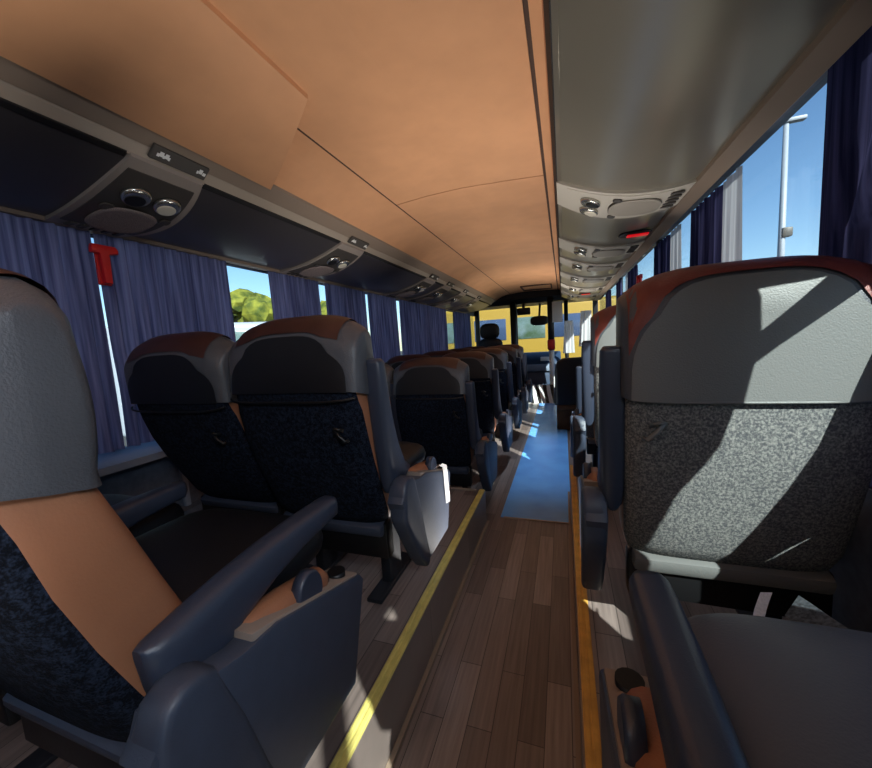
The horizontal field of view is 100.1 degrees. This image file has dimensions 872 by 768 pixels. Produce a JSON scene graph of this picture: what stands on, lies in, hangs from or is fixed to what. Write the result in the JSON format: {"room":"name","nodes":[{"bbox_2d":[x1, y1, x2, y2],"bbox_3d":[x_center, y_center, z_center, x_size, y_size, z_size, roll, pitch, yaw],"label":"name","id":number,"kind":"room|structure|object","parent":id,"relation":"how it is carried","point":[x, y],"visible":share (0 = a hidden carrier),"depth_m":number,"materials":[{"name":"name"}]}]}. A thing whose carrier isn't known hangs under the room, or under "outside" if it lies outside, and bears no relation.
{"room":"vehicle interior","nodes":[
{"label":"vehicle interior","id":0,"kind":"room"},
{"bbox_2d":[0,0,307,189],"bbox_3d":[-0.977,-0.729,0.151,0.410,0.155,2.830,-1,7,19],"label":"ceiling","id":1,"kind":"structure","parent":0,"point":[181,71],"depth_m":0.93,"materials":[{"name":"plastic"}]},
{"bbox_2d":[0,489,486,767],"bbox_3d":[-0.939,0.984,0.768,1.397,0.204,3.580,-1,7,19],"label":"floor","id":2,"kind":"structure","parent":0,"point":[382,625],"depth_m":1.16,"materials":[{"name":"brown wood"}]},
{"bbox_2d":[0,481,187,767],"bbox_3d":[-1.029,0.368,0.877,0.569,1.003,0.670,-1,7,19],"label":"seat","id":3,"kind":"object","parent":2,"relation":"on","point":[145,512],"visible":0.13,"depth_m":0.95,"materials":[{"name":"blue fabric"}]},
{"bbox_2d":[102,494,183,537],"bbox_3d":[-1.022,0.424,1.000,0.476,0.110,0.436,-1,7,19],"label":"armrest","id":4,"kind":"object","parent":3,"relation":"on","point":[173,511],"depth_m":1.04,"materials":[{"name":"plastic"}]},
{"bbox_2d":[0,268,362,767],"bbox_3d":[-0.541,0.339,0.713,0.587,1.037,0.630,-1,7,19],"label":"seat","id":5,"kind":"object","parent":2,"relation":"on","point":[208,638],"visible":1,"depth_m":0.49,"materials":[{"name":"blue fabric"}]},
{"bbox_2d":[135,508,322,601],"bbox_3d":[-0.548,0.413,0.828,0.476,0.110,0.436,-1,7,19],"label":"seat cushion","id":6,"kind":"object","parent":5,"relation":"on","point":[187,550],"depth_m":0.83,"materials":[{"name":"fabric"}]},
{"bbox_2d":[327,566,344,578],"bbox_3d":[-0.230,0.441,0.844,0.040,0.021,0.040,-1,7,19],"label":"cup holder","id":7,"kind":"object","parent":5,"relation":"on","point":[336,572],"depth_m":0.84,"materials":[{"name":"black plastic"}]},
{"bbox_2d":[124,331,286,514],"bbox_3d":[-0.778,0.275,1.599,0.568,0.995,0.688,-1,7,19],"label":"seat","id":8,"kind":"object","parent":2,"relation":"on","point":[179,383],"visible":0.7,"depth_m":1.30,"materials":[{"name":"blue fabric"}]},
{"bbox_2d":[229,315,449,603],"bbox_3d":[-0.299,0.260,1.394,0.598,1.012,0.636,-1,7,19],"label":"seat","id":9,"kind":"object","parent":2,"relation":"on","point":[312,393],"visible":1,"depth_m":1.14,"materials":[{"name":"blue fabric"}]},
{"bbox_2d":[398,441,425,467],"bbox_3d":[-0.311,0.322,1.507,0.476,0.110,0.436,-1,7,19],"label":"seat cushion","id":10,"kind":"object","parent":9,"relation":"on","point":[413,453],"depth_m":1.50,"materials":[{"name":"black leather"}]},
{"bbox_2d":[329,489,484,767],"bbox_3d":[-0.303,0.864,0.530,0.034,0.007,3.578,-1,7,19],"label":"trim","id":11,"kind":"structure","parent":2,"relation":"on","point":[346,750],"depth_m":1.05,"materials":[{"name":"plastic"}]},
{"bbox_2d":[385,520,488,767],"bbox_3d":[-0.266,1.062,0.545,0.014,0.016,3.580,-1,7,19],"label":"trim","id":12,"kind":"structure","parent":2,"relation":"attached to","point":[398,744],"depth_m":1.24,"materials":[{"name":"brown"}]},
{"bbox_2d":[90,234,474,506],"bbox_3d":[-0.664,-0.104,3.792,0.040,2.655,9.700,-1,7,19],"label":"wall","id":13,"kind":"structure","parent":0,"point":[139,479],"depth_m":1.72,"materials":[{"name":"plastic"}]},
{"bbox_2d":[98,440,166,476],"bbox_3d":[-0.868,0.151,2.937,0.130,0.095,7.900,-1,7,19],"label":"trim ledge","id":14,"kind":"object","parent":13,"relation":"attached to","point":[131,456],"depth_m":1.57,"materials":[{"name":"blue"}]},
{"bbox_2d":[179,470,191,505],"bbox_3d":[-1.284,0.600,1.883,0.024,0.620,0.030,-1,7,19],"label":"trim","id":15,"kind":"structure","parent":13,"relation":"attached to","point":[187,500],"depth_m":1.87,"materials":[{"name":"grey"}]},
{"bbox_2d":[182,498,202,514],"bbox_3d":[-1.555,0.823,0.950,0.120,0.150,3.560,-1,7,19],"label":"trim","id":16,"kind":"structure","parent":13,"relation":"attached to","point":[196,505],"depth_m":1.86,"materials":[{"name":"plastic"}]},
{"bbox_2d":[208,0,556,293],"bbox_3d":[0.377,-1.138,2.598,0.810,0.032,8.400,-1,7,19],"label":"ceiling","id":17,"kind":"structure","parent":0,"point":[417,98],"depth_m":1.26,"materials":[{"name":"plastic"}]},
{"bbox_2d":[274,130,508,299],"bbox_3d":[0.285,-1.234,3.978,0.257,0.096,5.850,-1,7,19],"label":"ceiling panel","id":18,"kind":"object","parent":17,"relation":"attached to","point":[308,172],"visible":0.64,"depth_m":2.01,"materials":[{"name":"plastic"}]},
{"bbox_2d":[0,56,495,303],"bbox_3d":[-0.337,-0.972,2.868,0.048,0.050,8.400,-1,7,19],"label":"trim","id":19,"kind":"structure","parent":18,"relation":"attached to","point":[8,91],"depth_m":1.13,"materials":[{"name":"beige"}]},
{"bbox_2d":[0,97,126,215],"bbox_3d":[-1.336,-0.637,0.774,0.505,0.192,0.940,-1,7,19],"label":"locker","id":20,"kind":"object","parent":19,"relation":"attached to","point":[46,163],"visible":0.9,"depth_m":1.06,"materials":[{"name":"grey"}]},
{"bbox_2d":[45,143,209,236],"bbox_3d":[-1.104,-0.681,1.333,0.543,0.175,0.310,-1,7,19],"label":"panel","id":21,"kind":"object","parent":19,"relation":"attached to","point":[139,196],"visible":0.98,"depth_m":1.28,"materials":[{"name":"beige"}]},
{"bbox_2d":[63,221,124,235],"bbox_3d":[-1.313,-0.597,1.407,0.050,0.006,0.173,-1,7,19],"label":"air vent","id":22,"kind":"object","parent":21,"relation":"attached to","point":[78,224],"depth_m":1.37,"materials":[{"name":"grey"}]},
{"bbox_2d":[84,207,156,233],"bbox_3d":[-1.180,-0.610,1.372,0.210,0.036,0.192,-1,7,19],"label":"speaker grille","id":23,"kind":"object","parent":21,"relation":"attached to","point":[120,220],"depth_m":1.35,"materials":[{"name":"plastic"}]},
{"bbox_2d":[119,187,151,206],"bbox_3d":[-1.037,-0.646,1.264,0.084,0.045,0.092,-1,7,19],"label":"light","id":24,"kind":"object","parent":21,"relation":"attached to","point":[131,196],"depth_m":1.25,"materials":[{"name":"silver plastic"}]},
{"bbox_2d":[152,198,180,215],"bbox_3d":[-1.002,-0.659,1.362,0.084,0.045,0.092,-1,7,19],"label":"light","id":25,"kind":"object","parent":21,"relation":"attached to","point":[162,206],"depth_m":1.35,"materials":[{"name":"beige"}]},
{"bbox_2d":[135,184,340,269],"bbox_3d":[-0.956,-0.784,1.866,0.505,0.192,0.910,-1,7,19],"label":"locker","id":26,"kind":"object","parent":19,"relation":"attached to","point":[219,223],"visible":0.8,"depth_m":1.75,"materials":[{"name":"grey"}]},
{"bbox_2d":[279,236,368,277],"bbox_3d":[-0.726,-0.827,2.420,0.543,0.175,0.330,-1,7,19],"label":"panel","id":27,"kind":"object","parent":19,"relation":"attached to","point":[342,255],"visible":0.99,"depth_m":2.36,"materials":[{"name":"beige"}]},
{"bbox_2d":[299,266,333,276],"bbox_3d":[-0.802,-0.756,2.459,0.210,0.036,0.208,-1,7,19],"label":"speaker grille","id":28,"kind":"object","parent":27,"relation":"attached to","point":[311,271],"depth_m":2.44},
{"bbox_2d":[315,251,425,293],"bbox_3d":[-0.527,-0.949,3.098,0.505,0.192,1.200,-1,7,19],"label":"locker","id":29,"kind":"object","parent":19,"relation":"attached to","point":[370,272],"visible":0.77,"depth_m":2.98,"materials":[{"name":"grey"}]},
{"bbox_2d":[383,274,438,297],"bbox_3d":[-0.249,-1.011,3.793,0.543,0.175,0.340,-1,7,19],"label":"panel","id":30,"kind":"object","parent":19,"relation":"attached to","point":[422,285],"visible":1,"depth_m":3.73,"materials":[{"name":"beige"}]},
{"bbox_2d":[400,281,443,298],"bbox_3d":[-0.195,-1.078,4.053,0.505,0.192,0.300,-1,7,19],"label":"locker","id":31,"kind":"object","parent":19,"relation":"attached to","point":[436,285],"visible":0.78,"depth_m":4.07,"materials":[{"name":"grey"}]},
{"bbox_2d":[405,282,454,301],"bbox_3d":[-0.061,-1.083,4.332,0.543,0.175,0.350,-1,7,19],"label":"panel","id":32,"kind":"object","parent":19,"relation":"attached to","point":[440,291],"visible":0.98,"depth_m":4.26,"materials":[{"name":"beige"}]},
{"bbox_2d":[421,288,459,303],"bbox_3d":[0.019,-1.160,4.667,0.505,0.192,0.450,-1,7,19],"label":"locker","id":33,"kind":"object","parent":19,"relation":"attached to","point":[452,292],"visible":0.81,"depth_m":4.68,"materials":[{"name":"grey"}]},
{"bbox_2d":[427,289,468,305],"bbox_3d":[0.172,-1.173,5.002,0.543,0.175,0.320,-1,7,19],"label":"panel","id":34,"kind":"object","parent":19,"relation":"attached to","point":[460,295],"visible":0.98,"depth_m":4.93,"materials":[{"name":"beige"}]},
{"bbox_2d":[439,294,474,307],"bbox_3d":[0.271,-1.258,5.393,0.505,0.192,0.600,-1,7,19],"label":"locker","id":35,"kind":"object","parent":19,"relation":"attached to","point":[466,298],"visible":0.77,"depth_m":5.42,"materials":[{"name":"grey"}]},
{"bbox_2d":[456,300,490,312],"bbox_3d":[0.614,-1.389,6.377,0.505,0.192,1.000,-1,7,19],"label":"locker","id":36,"kind":"object","parent":19,"relation":"attached to","point":[478,305],"visible":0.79,"depth_m":6.38,"materials":[{"name":"grey"}]},
{"bbox_2d":[297,128,509,293],"bbox_3d":[0.415,-1.280,3.953,0.010,0.006,5.800,-1,7,19],"label":"trim","id":37,"kind":"structure","parent":18,"relation":"attached to","point":[301,131],"depth_m":1.83,"materials":[{"name":"brown"}]},
{"bbox_2d":[393,403,591,767],"bbox_3d":[0.288,0.839,2.547,2.640,0.066,7.750,-1,7,19],"label":"floor","id":38,"kind":"structure","parent":0,"point":[498,692],"depth_m":1.35,"materials":[{"name":"brown wood"}]},
{"bbox_2d":[385,363,401,440],"bbox_3d":[-0.397,0.326,2.679,0.571,1.016,0.613,-1,7,19],"label":"seat","id":39,"kind":"object","parent":38,"relation":"on","point":[389,370],"visible":0.09,"depth_m":2.37,"materials":[{"name":"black fabric"}]},
{"bbox_2d":[385,354,430,369],"bbox_3d":[-0.117,0.218,3.485,0.571,1.016,0.613,-1,7,19],"label":"seat","id":40,"kind":"object","parent":38,"relation":"on","point":[394,362],"visible":0.06,"depth_m":3.25,"materials":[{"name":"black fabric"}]},
{"bbox_2d":[393,357,496,490],"bbox_3d":[0.096,0.313,2.513,0.602,1.017,0.600,-1,7,19],"label":"seat","id":41,"kind":"object","parent":38,"relation":"on","point":[436,408],"visible":0.91,"depth_m":2.27,"materials":[{"name":"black fabric"}]},
{"bbox_2d":[442,351,512,451],"bbox_3d":[0.376,0.205,3.319,0.602,1.017,0.600,-1,7,19],"label":"seat","id":42,"kind":"object","parent":38,"relation":"on","point":[485,378],"visible":0.56,"depth_m":3.04,"materials":[{"name":"blue fabric"}]},
{"bbox_2d":[469,348,521,440],"bbox_3d":[0.650,0.099,4.106,0.602,1.017,0.600,-1,7,19],"label":"seat","id":43,"kind":"object","parent":38,"relation":"on","point":[500,356],"visible":0.38,"depth_m":3.82,"materials":[{"name":"blue fabric"}]},
{"bbox_2d":[486,346,527,422],"bbox_3d":[0.924,-0.006,4.893,0.602,1.017,0.600,-1,7,19],"label":"seat","id":44,"kind":"object","parent":38,"relation":"on","point":[512,352],"visible":0.32,"depth_m":4.61,"materials":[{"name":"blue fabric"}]},
{"bbox_2d":[497,344,532,402],"bbox_3d":[1.181,-0.106,5.633,0.602,1.017,0.600,-1,7,19],"label":"seat","id":45,"kind":"object","parent":38,"relation":"on","point":[520,351],"visible":0.34,"depth_m":5.35,"materials":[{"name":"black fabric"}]},
{"bbox_2d":[555,357,580,429],"bbox_3d":[1.602,0.092,4.407,0.320,0.845,0.500,-1,7,19],"label":"seat","id":46,"kind":"object","parent":38,"relation":"on","point":[565,369],"visible":0.76,"depth_m":4.18,"materials":[{"name":"black leather"}]},
{"bbox_2d":[570,366,597,466],"bbox_3d":[1.364,0.181,2.896,0.603,1.036,0.583,-1,7,19],"label":"seat","id":47,"kind":"object","parent":38,"relation":"on","point":[591,445],"visible":0.05,"depth_m":2.79,"materials":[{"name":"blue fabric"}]},
{"bbox_2d":[530,304,547,325],"bbox_3d":[1.960,-1.333,6.941,0.340,0.434,0.120,-1,7,19],"label":"mirror","id":48,"kind":"object","parent":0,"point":[536,320],"visible":0.89,"depth_m":6.91,"materials":[{"name":"black plastic"}]},
{"bbox_2d":[528,0,560,293],"bbox_3d":[0.795,-1.087,2.459,0.044,0.110,8.400,-1,7,19],"label":"ceiling","id":49,"kind":"structure","parent":0,"point":[536,10],"depth_m":1.21,"materials":[{"name":"plastic"}]},
{"bbox_2d":[522,0,557,288],"bbox_3d":[0.766,-1.137,2.462,0.012,0.008,8.400,-1,7,19],"label":"trim","id":50,"kind":"structure","parent":49,"relation":"attached to","point":[525,2],"depth_m":1.23,"materials":[{"name":"brown"}]},
{"bbox_2d":[563,320,574,352],"bbox_3d":[2.317,-0.821,6.365,0.200,0.560,0.064,-3,6,5],"label":"curtain","id":51,"kind":"object","parent":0,"point":[568,346],"visible":1,"depth_m":6.37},
{"bbox_2d":[579,310,591,345],"bbox_3d":[2.382,-0.882,5.799,0.220,0.560,0.063,-3,6,7],"label":"curtain","id":52,"kind":"object","parent":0,"point":[585,316],"visible":0.77,"depth_m":5.79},
{"bbox_2d":[569,466,790,767],"bbox_3d":[0.573,0.917,0.511,0.658,0.204,4.100,-1,7,19],"label":"floor","id":53,"kind":"structure","parent":0,"point":[614,636],"depth_m":1.16,"materials":[{"name":"brown wood"}]},
{"bbox_2d":[568,492,581,767],"bbox_3d":[0.261,1.018,0.633,0.014,0.016,4.100,-1,7,19],"label":"trim","id":54,"kind":"structure","parent":53,"relation":"attached to","point":[574,644],"depth_m":1.23,"materials":[{"name":"brown"}]},
{"bbox_2d":[570,465,601,767],"bbox_3d":[0.275,0.820,0.600,0.034,0.007,4.098,-1,7,19],"label":"trim","id":55,"kind":"structure","parent":53,"relation":"on","point":[592,740],"depth_m":1.00,"materials":[{"name":"plastic"}]},
{"bbox_2d":[572,305,615,476],"bbox_3d":[1.032,0.101,1.956,0.601,1.034,0.600,-1,7,19],"label":"seat","id":56,"kind":"object","parent":53,"relation":"on","point":[602,323],"visible":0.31,"depth_m":1.79,"materials":[{"name":"grey fabric"}]},
{"bbox_2d":[578,255,871,618],"bbox_3d":[0.723,0.217,1.065,0.601,1.042,0.600,-1,7,19],"label":"seat","id":57,"kind":"object","parent":53,"relation":"on","point":[735,447],"visible":0.96,"depth_m":0.81,"materials":[{"name":"grey fabric"}]},
{"bbox_2d":[599,570,871,767],"bbox_3d":[0.419,0.367,0.180,0.591,0.980,0.772,-1,7,19],"label":"seat","id":58,"kind":"object","parent":53,"relation":"on","point":[718,690],"visible":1,"depth_m":0.41,"materials":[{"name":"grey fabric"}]},
{"bbox_2d":[615,667,644,693],"bbox_3d":[0.285,0.444,0.537,0.040,0.021,0.040,-1,7,19],"label":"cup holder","id":59,"kind":"object","parent":58,"relation":"on","point":[626,678],"depth_m":0.53,"materials":[{"name":"black plastic"}]},
{"bbox_2d":[687,613,871,767],"bbox_3d":[0.521,0.402,0.326,0.476,0.110,0.436,-1,7,19],"label":"seat cushion","id":60,"kind":"object","parent":58,"relation":"on","point":[794,694],"depth_m":0.42,"materials":[{"name":"grey fabric"}]},
{"bbox_2d":[785,596,847,628],"bbox_3d":[0.652,0.412,0.609,0.046,0.039,0.170,-2,7,11],"label":"belt webbing","id":61,"kind":"object","parent":58,"relation":"attached to","point":[801,610],"visible":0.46,"depth_m":0.65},
{"bbox_2d":[753,592,771,616],"bbox_3d":[0.598,0.414,0.672,0.086,0.031,0.016,-9,8,-38],"label":"belt tongue","id":62,"kind":"object","parent":61,"relation":"attached to","point":[763,600],"visible":0.73,"depth_m":0.68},
{"bbox_2d":[604,70,871,632],"bbox_3d":[1.770,-0.162,2.938,0.040,2.655,9.700,-1,7,19],"label":"wall","id":63,"kind":"structure","parent":0,"point":[852,597],"depth_m":0.94,"materials":[{"name":"plastic"}]},
{"bbox_2d":[478,289,603,310],"bbox_3d":[1.855,-1.730,7.180,2.540,0.400,1.300,-1,7,19],"label":"trim","id":64,"kind":"structure","parent":63,"relation":"attached to","point":[530,298],"depth_m":6.65,"materials":[{"name":"black plastic"}]},
{"bbox_3d":[1.885,0.600,7.109,2.640,0.060,2.000,-1,7,19],"label":"floor","id":65,"kind":"structure","parent":0,"visible":0},
{"bbox_2d":[478,323,502,346],"bbox_3d":[1.069,-0.225,6.743,0.540,1.760,0.630,-1,7,19],"label":"seat","id":66,"kind":"object","parent":65,"relation":"on","point":[489,332],"visible":0.35,"depth_m":6.40,"materials":[{"name":"black leather"}]},
{"bbox_2d":[510,302,516,344],"bbox_3d":[1.485,-0.487,6.889,0.160,2.055,0.156,-1,7,19],"label":"pole","id":67,"kind":"object","parent":65,"relation":"on","point":[512,305],"visible":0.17,"depth_m":6.78,"materials":[{"name":"black plastic"}]},
{"bbox_2d":[526,384,553,402],"bbox_3d":[1.761,0.347,6.361,0.774,0.625,0.418,-1,7,19],"label":"cover","id":68,"kind":"object","parent":65,"relation":"on","point":[541,393],"visible":0.25,"depth_m":6.38,"materials":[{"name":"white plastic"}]},
{"bbox_2d":[524,351,560,384],"bbox_3d":[1.698,-0.154,7.565,1.700,1.358,0.938,-1,7,19],"label":"dashboard","id":69,"kind":"object","parent":65,"relation":"on","point":[538,371],"visible":0.13,"depth_m":7.28,"materials":[{"name":"blue"}]},
{"bbox_2d":[547,297,554,402],"bbox_3d":[2.081,-0.462,6.561,0.130,2.145,0.139,-1,7,19],"label":"pole","id":70,"kind":"object","parent":65,"relation":"on","point":[551,341],"visible":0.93,"depth_m":6.49,"materials":[{"name":"grey metal"}]},
{"bbox_2d":[552,301,562,321],"bbox_3d":[2.127,-1.266,6.401,0.170,0.360,0.006,-1,7,19],"label":"notice sheet","id":71,"kind":"object","parent":70,"relation":"attached to","point":[557,316],"visible":1,"depth_m":6.40,"materials":[{"name":"grey paper"}]},
{"bbox_3d":[-1.055,0.312,-1.245,2.700,3.000,0.100,-1,7,19],"label":"wall","id":72,"kind":"structure","parent":0,"visible":0},
{"bbox_2d":[0,212,124,453],"bbox_3d":[-1.501,-0.113,1.062,0.049,0.895,0.920,-1,7,19],"label":"curtain","id":73,"kind":"object","parent":72,"relation":"hanging from","point":[58,258],"visible":0.43,"depth_m":1.41,"materials":[{"name":"fabric"}]},
{"bbox_2d":[88,243,118,285],"bbox_3d":[-1.327,-0.475,1.464,0.037,0.154,0.092,-1,7,19],"label":"hammer","id":74,"kind":"object","parent":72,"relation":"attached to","point":[102,253],"visible":1,"depth_m":1.45,"materials":[{"name":"red"}]},
{"bbox_2d":[93,233,235,446],"bbox_3d":[-1.244,-0.212,1.799,0.048,0.895,0.623,-1,7,19],"label":"curtain","id":75,"kind":"object","parent":72,"relation":"hanging from","point":[154,291],"visible":0.53,"depth_m":1.67,"materials":[{"name":"fabric"}]},
{"bbox_2d":[0,206,465,313],"bbox_3d":[-0.813,-0.830,3.053,0.080,0.023,8.400,-1,7,19],"label":"trim","id":76,"kind":"structure","parent":72,"relation":"attached to","point":[18,213],"depth_m":1.79,"materials":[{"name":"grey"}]},
{"bbox_2d":[267,270,321,319],"bbox_3d":[-0.966,-0.320,2.603,0.046,0.895,0.515,-1,7,19],"label":"curtain","id":77,"kind":"object","parent":72,"relation":"hanging from","point":[291,296],"visible":0.35,"depth_m":2.54,"materials":[{"name":"fabric"}]},
{"bbox_2d":[324,283,367,329],"bbox_3d":[-0.750,-0.403,3.218,0.048,0.895,0.620,-1,7,19],"label":"curtain","id":78,"kind":"object","parent":72,"relation":"hanging from","point":[340,301],"visible":0.3,"depth_m":3.17,"materials":[{"name":"fabric"}]},
{"bbox_2d":[367,293,400,361],"bbox_3d":[-0.529,-0.488,3.852,0.046,0.895,0.632,-1,7,19],"label":"curtain","id":79,"kind":"object","parent":72,"relation":"hanging from","point":[383,321],"visible":0.7,"depth_m":3.80,"materials":[{"name":"fabric"}]},
{"bbox_2d":[399,300,447,354],"bbox_3d":[-0.111,-0.649,5.057,0.049,0.895,1.807,-1,7,19],"label":"curtain","id":80,"kind":"object","parent":72,"relation":"hanging from","point":[423,327],"visible":0.7,"depth_m":4.82,"materials":[{"name":"fabric"}]},
{"bbox_2d":[454,311,471,348],"bbox_3d":[0.524,-0.894,6.880,0.051,0.895,1.131,-1,7,19],"label":"curtain","id":81,"kind":"object","parent":72,"relation":"hanging from","point":[462,324],"visible":0.66,"depth_m":6.77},
{"bbox_2d":[543,0,561,296],"bbox_3d":[0.826,-1.019,2.457,0.024,0.050,8.400,-1,7,19],"label":"trim","id":82,"kind":"structure","parent":72,"relation":"attached to","point":[546,3],"depth_m":1.02,"materials":[{"name":"black"}]},
{"bbox_2d":[561,283,604,291],"bbox_3d":[1.879,-1.257,4.690,0.518,0.156,0.370,-1,7,19],"label":"panel","id":83,"kind":"object","parent":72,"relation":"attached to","point":[571,288],"visible":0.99,"depth_m":4.60,"materials":[{"name":"beige"}]},
{"bbox_2d":[561,276,608,287],"bbox_3d":[1.725,-1.238,4.250,0.519,0.181,0.600,-1,7,19],"label":"locker","id":84,"kind":"object","parent":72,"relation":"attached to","point":[563,280],"visible":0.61,"depth_m":4.31,"materials":[{"name":"black plastic"}]},
{"bbox_2d":[560,271,615,282],"bbox_3d":[1.585,-1.144,3.847,0.518,0.156,0.370,-1,7,19],"label":"panel","id":85,"kind":"object","parent":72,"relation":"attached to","point":[575,278],"visible":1,"depth_m":3.77,"materials":[{"name":"beige"}]},
{"bbox_2d":[560,263,619,276],"bbox_3d":[1.452,-1.133,3.463,0.519,0.181,0.480,-1,7,19],"label":"locker","id":86,"kind":"object","parent":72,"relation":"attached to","point":[563,267],"visible":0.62,"depth_m":3.52,"materials":[{"name":"black plastic"}]},
{"bbox_2d":[560,256,627,271],"bbox_3d":[1.336,-1.048,3.130,0.518,0.156,0.340,-1,7,19],"label":"panel","id":87,"kind":"object","parent":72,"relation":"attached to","point":[576,265],"visible":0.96,"depth_m":3.06,"materials":[{"name":"beige"}]},
{"bbox_2d":[560,248,632,262],"bbox_3d":[1.228,-1.047,2.821,0.519,0.181,0.350,-1,7,19],"label":"locker","id":88,"kind":"object","parent":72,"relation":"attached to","point":[564,253],"visible":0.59,"depth_m":2.87,"materials":[{"name":"black plastic"}]},
{"bbox_2d":[559,237,644,257],"bbox_3d":[1.132,-0.969,2.544,0.518,0.156,0.350,-1,7,19],"label":"panel","id":89,"kind":"object","parent":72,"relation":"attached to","point":[579,249],"visible":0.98,"depth_m":2.48,"materials":[{"name":"beige"}]},
{"bbox_2d":[592,250,625,256],"bbox_3d":[1.196,-0.905,2.534,0.210,0.023,0.224,-1,7,19],"label":"speaker grille","id":90,"kind":"object","parent":89,"relation":"attached to","point":[595,253],"depth_m":2.51,"materials":[{"name":"beige"}]},
{"bbox_2d":[558,204,670,244],"bbox_3d":[0.967,-0.946,2.071,0.519,0.181,0.690,-1,7,19],"label":"locker","id":91,"kind":"object","parent":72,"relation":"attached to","point":[574,226],"visible":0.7,"depth_m":2.04,"materials":[{"name":"black plastic"}]},
{"bbox_2d":[618,229,651,237],"bbox_3d":[1.144,-0.861,2.101,0.170,0.026,0.120,-1,7,19],"label":"light","id":92,"kind":"object","parent":91,"relation":"attached to","point":[643,232],"visible":1,"depth_m":2.07,"materials":[{"name":"red plastic"}]},
{"bbox_2d":[556,178,696,218],"bbox_3d":[0.818,-0.848,1.640,0.518,0.156,0.340,-1,7,19],"label":"panel","id":93,"kind":"object","parent":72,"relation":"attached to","point":[611,204],"visible":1,"depth_m":1.58,"materials":[{"name":"beige"}]},
{"bbox_2d":[579,206,597,215],"bbox_3d":[0.728,-0.823,1.744,0.084,0.046,0.092,-1,7,19],"label":"light","id":94,"kind":"object","parent":93,"relation":"attached to","point":[586,211],"depth_m":1.72,"materials":[{"name":"beige"}]},
{"bbox_2d":[580,197,599,208],"bbox_3d":[0.690,-0.808,1.632,0.084,0.046,0.092,-1,7,19],"label":"light","id":95,"kind":"object","parent":93,"relation":"attached to","point":[589,202],"depth_m":1.61,"materials":[{"name":"silver plastic"}]},
{"bbox_2d":[607,199,661,215],"bbox_3d":[0.881,-0.784,1.629,0.210,0.023,0.216,-1,7,19],"label":"speaker grille","id":96,"kind":"object","parent":93,"relation":"attached to","point":[615,207],"depth_m":1.60,"materials":[{"name":"beige"}]},
{"bbox_2d":[660,190,685,208],"bbox_3d":[1.014,-0.791,1.568,0.050,0.006,0.194,-1,7,19],"label":"air vent","id":97,"kind":"object","parent":93,"relation":"attached to","point":[671,198],"depth_m":1.55,"materials":[{"name":"grey"}]},
{"bbox_2d":[627,265,637,289],"bbox_3d":[1.788,-0.616,3.324,0.039,0.838,0.450,-1,7,19],"label":"curtain","id":98,"kind":"object","parent":72,"relation":"hanging from","point":[633,272],"visible":0.19,"depth_m":3.25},
{"bbox_2d":[654,234,670,275],"bbox_3d":[1.450,-0.485,2.352,0.039,0.838,0.349,-1,7,19],"label":"curtain","id":99,"kind":"object","parent":72,"relation":"hanging from","point":[662,250],"visible":0.26,"depth_m":2.28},
{"bbox_2d":[670,224,681,270],"bbox_3d":[1.351,-0.447,2.066,0.019,0.838,0.224,-1,7,18],"label":"curtain","id":100,"kind":"object","parent":72,"relation":"hanging from","point":[675,250],"visible":0.3,"depth_m":2.02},
{"bbox_2d":[551,0,846,190],"bbox_3d":[0.581,-0.797,0.961,0.519,0.181,1.140,-1,7,19],"label":"locker","id":101,"kind":"object","parent":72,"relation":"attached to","point":[647,93],"visible":0.98,"depth_m":0.85,"materials":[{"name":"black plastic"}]},
{"bbox_2d":[690,185,722,266],"bbox_3d":[1.204,-0.390,1.641,0.039,0.838,0.354,-1,7,19],"label":"curtain","id":102,"kind":"object","parent":72,"relation":"hanging from","point":[706,220],"visible":0.35,"depth_m":1.57,"materials":[{"name":"fabric"}]},
{"bbox_2d":[721,165,742,261],"bbox_3d":[1.116,-0.356,1.391,0.021,0.838,0.202,-1,7,19],"label":"curtain","id":103,"kind":"object","parent":72,"relation":"hanging from","point":[732,187],"visible":0.38,"depth_m":1.35,"materials":[{"name":"fabric"}]},
{"bbox_2d":[593,0,871,300],"bbox_3d":[1.363,-0.928,2.283,0.100,0.077,8.400,-1,7,19],"label":"trim","id":104,"kind":"structure","parent":72,"relation":"attached to","point":[854,18],"depth_m":0.91,"materials":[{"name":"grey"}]},
{"bbox_2d":[818,26,871,488],"bbox_3d":[0.923,-0.267,0.782,0.028,0.980,0.935,-1,7,19],"label":"curtain","id":105,"kind":"object","parent":72,"relation":"hanging from","point":[845,229],"visible":0.34,"depth_m":0.83,"materials":[{"name":"fabric"}]},
{"label":"outside","id":106,"kind":"structure","parent":0,"visible":0},
{"bbox_2d":[123,351,402,445],"bbox_3d":[6.680,0.018,19.024,240.000,0.200,240.000,-1,7,19],"label":"ground","id":107,"kind":"structure","parent":106,"point":[125,441],"depth_m":11.67,"materials":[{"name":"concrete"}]},
{"bbox_2d":[106,322,263,436],"bbox_3d":[-6.246,-0.292,12.524,7.000,3.477,2.340,-7,7,-28],"label":"coach","id":108,"kind":"object","parent":107,"relation":"on","point":[240,327],"visible":0.02,"depth_m":10.04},
{"bbox_2d":[230,288,273,321],"bbox_3d":[-15.450,-3.670,27.909,6.866,7.927,7.370,-1,7,19],"label":"tree","id":109,"kind":"object","parent":107,"relation":"on","point":[247,307],"visible":0.2,"depth_m":27.11,"materials":[{"name":"green plant"}]},
{"bbox_2d":[446,295,615,358],"bbox_3d":[5.175,-1.314,14.224,10.000,3.700,2.340,-1,7,19],"label":"coach","id":110,"kind":"object","parent":107,"relation":"on","point":[532,338],"visible":0.19,"depth_m":13.48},
{"bbox_2d":[777,114,807,256],"bbox_3d":[14.863,-5.547,15.408,0.785,10.624,0.360,-1,7,19],"label":"lamp post","id":111,"kind":"object","parent":107,"relation":"on","point":[783,231],"visible":0.52,"depth_m":15.16,"materials":[{"name":"silver metal"}]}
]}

